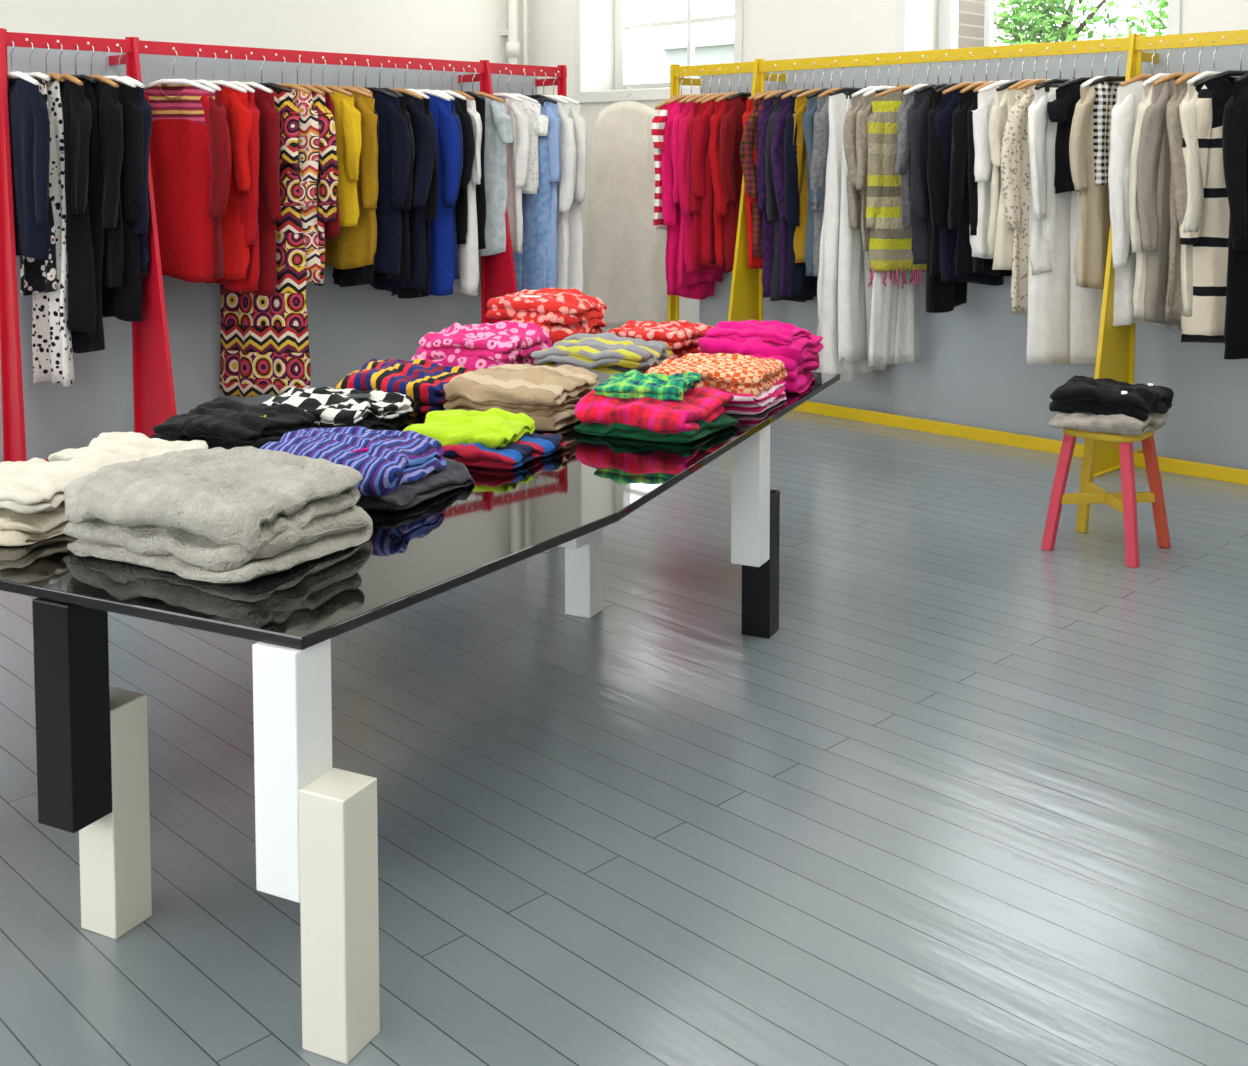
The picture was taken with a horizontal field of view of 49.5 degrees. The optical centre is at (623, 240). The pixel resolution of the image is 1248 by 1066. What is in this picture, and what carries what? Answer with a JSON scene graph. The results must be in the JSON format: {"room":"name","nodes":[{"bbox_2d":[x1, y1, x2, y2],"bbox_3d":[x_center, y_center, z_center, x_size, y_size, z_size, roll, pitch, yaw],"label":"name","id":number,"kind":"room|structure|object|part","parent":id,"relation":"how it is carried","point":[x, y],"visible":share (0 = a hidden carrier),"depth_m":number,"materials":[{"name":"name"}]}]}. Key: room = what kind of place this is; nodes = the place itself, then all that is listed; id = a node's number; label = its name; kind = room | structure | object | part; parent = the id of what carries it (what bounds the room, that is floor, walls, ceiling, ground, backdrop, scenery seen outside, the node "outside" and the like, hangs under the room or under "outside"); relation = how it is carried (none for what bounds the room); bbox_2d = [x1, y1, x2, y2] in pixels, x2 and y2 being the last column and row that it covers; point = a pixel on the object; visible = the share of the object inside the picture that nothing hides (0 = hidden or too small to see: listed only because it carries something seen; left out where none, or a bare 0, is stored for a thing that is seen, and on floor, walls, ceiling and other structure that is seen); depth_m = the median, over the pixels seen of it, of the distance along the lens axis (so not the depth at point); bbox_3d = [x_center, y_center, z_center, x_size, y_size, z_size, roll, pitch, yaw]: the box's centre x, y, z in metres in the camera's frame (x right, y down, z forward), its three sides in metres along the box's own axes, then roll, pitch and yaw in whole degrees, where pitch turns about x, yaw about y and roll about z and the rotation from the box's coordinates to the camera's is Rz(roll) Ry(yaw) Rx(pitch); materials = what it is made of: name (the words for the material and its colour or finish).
{"room":"shop","nodes":[
{"label":"shop","id":0,"kind":"room"},
{"bbox_2d":[0,0,530,64],"bbox_3d":[-4.419,-1.035,7.907,11.000,4.300,0.300,-3,5,-45],"label":"wall","id":1,"kind":"structure","parent":0,"point":[458,30],"depth_m":9.74,"materials":[{"name":"paint"}]},
{"bbox_2d":[500,0,527,64],"bbox_3d":[-0.887,-1.231,11.111,0.208,4.300,0.156,-3,5,-45],"label":"pipe","id":2,"kind":"object","parent":1,"relation":"attached to","point":[512,46],"visible":0.23,"depth_m":11.01,"materials":[{"name":"metal"}]},
{"bbox_2d":[0,410,1247,1065],"bbox_3d":[-0.318,1.412,3.947,11.000,0.100,11.900,-3,5,-45],"label":"floor","id":3,"kind":"structure","parent":0,"point":[977,795],"depth_m":3.38,"materials":[{"name":"grey wood"}]},
{"bbox_2d":[0,28,566,461],"bbox_3d":[-1.713,-0.005,7.982,3.845,2.235,0.730,-3,5,-45],"label":"clothes rack","id":4,"kind":"object","parent":3,"relation":"on","point":[161,366],"visible":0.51,"depth_m":7.55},
{"bbox_3d":[-1.767,-1.073,7.968,3.840,0.070,0.051,-3,5,-45],"label":"rail","id":5,"kind":"part","parent":4,"relation":"part of","materials":[{"name":"red metal"}]},
{"bbox_2d":[7,40,586,397],"bbox_3d":[-1.751,-0.086,8.008,3.842,1.972,0.616,-3,5,-45],"label":"hanging clothes","id":6,"kind":"object","parent":4,"relation":"hanging from","point":[258,188],"visible":0.98,"depth_m":7.66,"materials":[{"name":"fabric"}]},
{"bbox_2d":[219,55,338,397],"bbox_3d":[-1.985,-0.071,7.762,0.500,1.972,0.559,-3,5,-45],"label":"dress","id":7,"kind":"object","parent":6,"relation":"attached to","point":[264,337],"depth_m":7.67,"materials":[{"name":"fabric"}]},
{"bbox_2d":[0,372,839,1063],"bbox_3d":[-0.470,0.972,4.181,1.610,0.750,3.285,2,4,26],"label":"display table","id":8,"kind":"object","parent":3,"relation":"on","point":[316,823],"visible":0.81,"depth_m":2.71,"materials":[{"name":"black glass"}]},
{"bbox_2d":[0,454,135,545],"bbox_3d":[-1.425,0.590,3.213,0.461,0.126,0.448,2,4,26],"label":"sweater","id":9,"kind":"object","parent":8,"relation":"on","point":[32,502],"visible":0.62,"depth_m":3.06,"materials":[{"name":"fabric"}]},
{"bbox_3d":[-1.108,0.937,2.721,0.100,0.457,0.100,2,4,26],"label":"leg","id":10,"kind":"part","parent":8,"relation":"part of","materials":[{"name":"black paint"}]},
{"bbox_3d":[-1.064,1.190,2.826,0.100,0.480,0.100,2,4,26],"label":"leg","id":11,"kind":"part","parent":8,"relation":"part of","materials":[{"name":"beige paint"}]},
{"bbox_2d":[48,432,207,461],"bbox_3d":[-1.325,0.580,3.637,0.404,0.096,0.358,1,4,22],"label":"sweater","id":12,"kind":"object","parent":8,"relation":"on","point":[137,446],"visible":0.31,"depth_m":3.61,"materials":[{"name":"white fabric"}]},
{"bbox_2d":[62,446,372,582],"bbox_3d":[-0.894,0.572,2.990,0.589,0.190,0.504,2,4,30],"label":"sweater","id":13,"kind":"object","parent":8,"relation":"on","point":[244,514],"visible":1,"depth_m":2.84,"materials":[{"name":"grey fabric"}]},
{"bbox_2d":[150,397,315,449],"bbox_3d":[-1.145,0.544,4.000,0.441,0.122,0.368,2,4,26],"label":"pile","id":14,"kind":"object","parent":8,"relation":"on","point":[223,422],"visible":0.77,"depth_m":3.90,"materials":[{"name":"black fabric"}]},
{"bbox_3d":[-0.603,0.952,2.472,0.100,0.457,0.100,2,4,26],"label":"leg","id":15,"kind":"part","parent":8,"relation":"part of","materials":[{"name":"white paint"}]},
{"bbox_2d":[263,386,415,429],"bbox_3d":[-0.916,0.526,4.270,0.436,0.125,0.367,2,4,26],"label":"sweater","id":16,"kind":"object","parent":8,"relation":"on","point":[332,408],"visible":0.75,"depth_m":4.22,"materials":[{"name":"fabric"}]},
{"bbox_3d":[-0.513,1.213,2.444,0.100,0.480,0.100,2,4,26],"label":"leg","id":17,"kind":"part","parent":8,"relation":"part of","materials":[{"name":"beige paint"}]},
{"bbox_2d":[259,426,474,510],"bbox_3d":[-0.677,0.562,3.482,0.505,0.150,0.465,2,4,24],"label":"folded clothes","id":18,"kind":"object","parent":8,"relation":"on","point":[399,470],"visible":0.73,"depth_m":3.37,"materials":[{"name":"blue fabric"}]},
{"bbox_2d":[335,359,472,416],"bbox_3d":[-0.737,0.490,4.659,0.426,0.149,0.416,2,4,24],"label":"striped sweater","id":19,"kind":"object","parent":8,"relation":"on","point":[422,380],"visible":0.61,"depth_m":4.52,"materials":[{"name":"multicoloured fabric"}]},
{"bbox_2d":[411,321,552,370],"bbox_3d":[-0.524,0.424,5.013,0.452,0.239,0.435,2,4,26],"label":"sweater","id":20,"kind":"object","parent":8,"relation":"on","point":[473,347],"visible":0.57,"depth_m":4.89,"materials":[{"name":"pink fabric"}]},
{"bbox_2d":[403,408,565,468],"bbox_3d":[-0.418,0.553,3.921,0.466,0.115,0.400,2,4,29],"label":"striped sweater","id":21,"kind":"object","parent":8,"relation":"on","point":[493,438],"visible":0.88,"depth_m":3.83,"materials":[{"name":"yellow fabric"}]},
{"bbox_2d":[443,364,599,430],"bbox_3d":[-0.322,0.492,4.451,0.456,0.172,0.490,2,4,26],"label":"sweater","id":22,"kind":"object","parent":8,"relation":"on","point":[549,395],"visible":0.88,"depth_m":4.30,"materials":[{"name":"beige fabric"}]},
{"bbox_2d":[485,288,606,345],"bbox_3d":[-0.324,0.357,5.437,0.449,0.321,0.440,2,4,26],"label":"sweater","id":23,"kind":"object","parent":8,"relation":"on","point":[563,313],"visible":0.38,"depth_m":5.31,"materials":[{"name":"red fabric"}]},
{"bbox_3d":[-0.185,0.819,4.659,0.100,0.457,0.100,2,4,26],"label":"leg","id":24,"kind":"part","parent":8,"relation":"part of","materials":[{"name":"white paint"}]},
{"bbox_3d":[-0.141,1.071,4.765,0.100,0.480,0.100,2,4,26],"label":"leg","id":25,"kind":"part","parent":8,"relation":"part of","materials":[{"name":"white paint"}]},
{"bbox_2d":[530,332,672,382],"bbox_3d":[-0.070,0.448,4.891,0.460,0.205,0.441,1,4,22],"label":"pile","id":26,"kind":"object","parent":8,"relation":"on","point":[605,355],"visible":0.62,"depth_m":4.75,"materials":[{"name":"grey fabric"}]},
{"bbox_2d":[574,369,738,442],"bbox_3d":[0.102,0.503,4.254,0.439,0.174,0.439,2,4,26],"label":"sweater","id":27,"kind":"object","parent":8,"relation":"on","point":[632,404],"visible":1,"depth_m":4.14,"materials":[{"name":"pink fabric"}]},
{"bbox_2d":[606,320,712,359],"bbox_3d":[0.144,0.420,5.362,0.383,0.203,0.408,2,4,26],"label":"pile","id":28,"kind":"object","parent":8,"relation":"on","point":[682,336],"visible":0.42,"depth_m":5.23,"materials":[{"name":"red fabric"}]},
{"bbox_2d":[644,353,786,414],"bbox_3d":[0.317,0.482,4.669,0.448,0.165,0.435,2,4,26],"label":"sweater","id":29,"kind":"object","parent":8,"relation":"on","point":[755,384],"visible":0.66,"depth_m":4.52,"materials":[{"name":"orange fabric"}]},
{"bbox_3d":[0.417,0.831,4.457,0.100,0.457,0.100,2,4,26],"label":"leg","id":30,"kind":"part","parent":8,"relation":"part of","materials":[{"name":"white paint"}]},
{"bbox_3d":[0.461,1.083,4.563,0.100,0.480,0.100,2,4,26],"label":"leg","id":31,"kind":"part","parent":8,"relation":"part of","materials":[{"name":"black paint"}]},
{"bbox_2d":[698,319,823,392],"bbox_3d":[0.497,0.424,5.109,0.448,0.226,0.446,2,4,26],"label":"sweater","id":32,"kind":"object","parent":8,"relation":"on","point":[797,348],"visible":0.66,"depth_m":5.00,"materials":[{"name":"fabric"}]},
{"bbox_2d":[668,30,1247,484],"bbox_3d":[2.328,0.041,7.227,5.805,2.235,0.730,3,5,45],"label":"clothes rack","id":33,"kind":"object","parent":3,"relation":"on","point":[972,379],"visible":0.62,"depth_m":7.81,"materials":[{"name":"yellow metal"}]},
{"bbox_2d":[651,39,1247,381],"bbox_3d":[1.804,-0.090,7.781,0.708,1.936,4.254,-3,5,-44],"label":"hanging clothes","id":34,"kind":"object","parent":33,"relation":"hanging from","point":[853,194],"visible":0.97,"depth_m":7.42,"materials":[{"name":"fabric"}]},
{"bbox_2d":[1089,46,1125,185],"bbox_3d":[2.561,-0.642,7.029,0.376,0.743,0.114,-1,4,-11],"label":"shirt","id":35,"kind":"object","parent":34,"relation":"attached to","point":[1102,94],"depth_m":7.00,"materials":[{"name":"fabric"}]},
{"bbox_3d":[2.383,-1.027,7.212,5.800,0.070,0.051,3,5,45],"label":"rail","id":36,"kind":"part","parent":33,"relation":"part of","materials":[{"name":"yellow metal"}]},
{"bbox_3d":[2.382,1.119,7.343,5.800,0.070,0.062,3,5,45],"label":"rail","id":37,"kind":"part","parent":33,"relation":"part of","materials":[{"name":"yellow metal"}]},
{"bbox_2d":[1041,428,1170,567],"bbox_3d":[1.980,1.009,5.545,0.391,0.508,0.391,3,5,41],"label":"stool","id":38,"kind":"object","parent":3,"relation":"on","point":[1125,502],"visible":0.8,"depth_m":5.52,"materials":[{"name":"yellow paint"}]},
{"bbox_3d":[1.777,1.025,5.532,0.142,0.478,0.055,0,4,-4],"label":"leg","id":39,"kind":"part","parent":38,"relation":"part of","materials":[{"name":"pink paint"}]},
{"bbox_3d":[1.966,1.012,5.748,0.055,0.478,0.142,0,4,-4],"label":"leg","id":40,"kind":"part","parent":38,"relation":"part of","materials":[{"name":"yellow paint"}]},
{"bbox_3d":[1.980,0.772,5.530,0.320,0.033,0.320,3,5,41],"label":"seat","id":41,"kind":"part","parent":38,"relation":"part of","materials":[{"name":"yellow paint"}]},
{"bbox_2d":[1048,375,1173,435],"bbox_3d":[1.978,0.661,5.526,0.425,0.187,0.412,3,4,39],"label":"sweater","id":42,"kind":"object","parent":38,"relation":"on","point":[1083,403],"visible":1,"depth_m":5.41,"materials":[{"name":"black fabric"}]},
{"bbox_3d":[1.994,1.037,5.344,0.055,0.478,0.142,0,4,-4],"label":"leg","id":43,"kind":"part","parent":38,"relation":"part of","materials":[{"name":"pink paint"}]},
{"bbox_3d":[2.182,1.024,5.560,0.142,0.478,0.055,0,4,-4],"label":"leg","id":44,"kind":"part","parent":38,"relation":"part of","materials":[{"name":"pink paint"}]},
{"bbox_2d":[531,0,1247,332],"bbox_3d":[3.500,-1.004,7.412,0.500,4.300,11.600,-3,5,-45],"label":"wall","id":45,"kind":"structure","parent":0,"point":[773,29],"depth_m":9.45,"materials":[{"name":"paint"}]},
{"bbox_2d":[587,86,667,327],"bbox_3d":[0.028,-0.252,10.072,0.620,1.794,0.184,0,4,0],"label":"garment","id":46,"kind":"object","parent":45,"relation":"attached to","point":[626,268],"visible":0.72,"depth_m":10.02,"materials":[{"name":"fabric"}]},
{"bbox_2d":[567,89,699,102],"bbox_3d":[3.313,-0.918,7.230,0.030,0.070,11.600,-3,5,-45],"label":"trim","id":47,"kind":"structure","parent":45,"relation":"attached to","point":[657,95],"depth_m":10.50,"materials":[{"name":"white paint"}]},
{"bbox_2d":[578,86,699,95],"bbox_3d":[0.354,-1.149,10.436,0.390,0.040,1.670,-3,5,-45],"label":"sill","id":48,"kind":"structure","parent":45,"relation":"attached to","point":[687,88],"depth_m":10.43,"materials":[{"name":"white paint"}]},
{"bbox_2d":[575,0,743,91],"bbox_3d":[0.229,-2.095,10.253,0.027,1.870,1.750,-3,5,-45],"label":"window frame","id":49,"kind":"structure","parent":45,"relation":"attached to","point":[738,4],"depth_m":10.84,"materials":[{"name":"white paint"}]},
{"bbox_2d":[615,0,733,89],"bbox_3d":[0.523,-2.113,10.547,0.090,1.870,1.610,-3,5,-45],"label":"frame","id":50,"kind":"object","parent":45,"relation":"attached to","point":[623,26],"visible":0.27,"depth_m":11.04,"materials":[{"name":"white paint"}]},
{"bbox_2d":[938,0,993,49],"bbox_3d":[2.712,-1.979,8.362,0.090,1.870,1.700,-3,5,-45],"label":"frame","id":51,"kind":"object","parent":45,"relation":"attached to","point":[947,9],"visible":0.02,"depth_m":8.91,"materials":[{"name":"white paint"}]},
{"bbox_2d":[896,0,1181,51],"bbox_3d":[2.417,-1.961,8.068,0.027,1.870,1.840,-3,5,-45],"label":"window frame","id":52,"kind":"structure","parent":45,"relation":"attached to","point":[1174,6],"depth_m":8.70,"materials":[{"name":"white paint"}]},
{"label":"outside","id":53,"kind":"structure","parent":0,"visible":0},
{"bbox_3d":[10.819,0.309,23.610,31.400,0.300,42.000,-3,5,-45],"label":"ground","id":54,"kind":"structure","parent":53,"visible":0},
{"bbox_2d":[653,35,733,81],"bbox_3d":[4.313,-2.658,33.630,6.200,4.400,4.000,-3,5,-45],"label":"stone building","id":55,"kind":"structure","parent":54,"relation":"on","point":[720,49],"depth_m":31.87,"materials":[{"name":"white stone"}]},
{"bbox_2d":[958,0,984,47],"bbox_3d":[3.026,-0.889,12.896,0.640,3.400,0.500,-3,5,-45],"label":"brick building","id":56,"kind":"structure","parent":54,"relation":"on","point":[971,13],"depth_m":12.70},
{"bbox_2d":[993,0,1167,44],"bbox_3d":[5.160,-1.113,14.029,1.619,3.729,3.158,-3,5,-45],"label":"tree","id":57,"kind":"object","parent":54,"relation":"on","point":[1047,32],"visible":0.29,"depth_m":14.33,"materials":[{"name":"green plant"}]}
]}

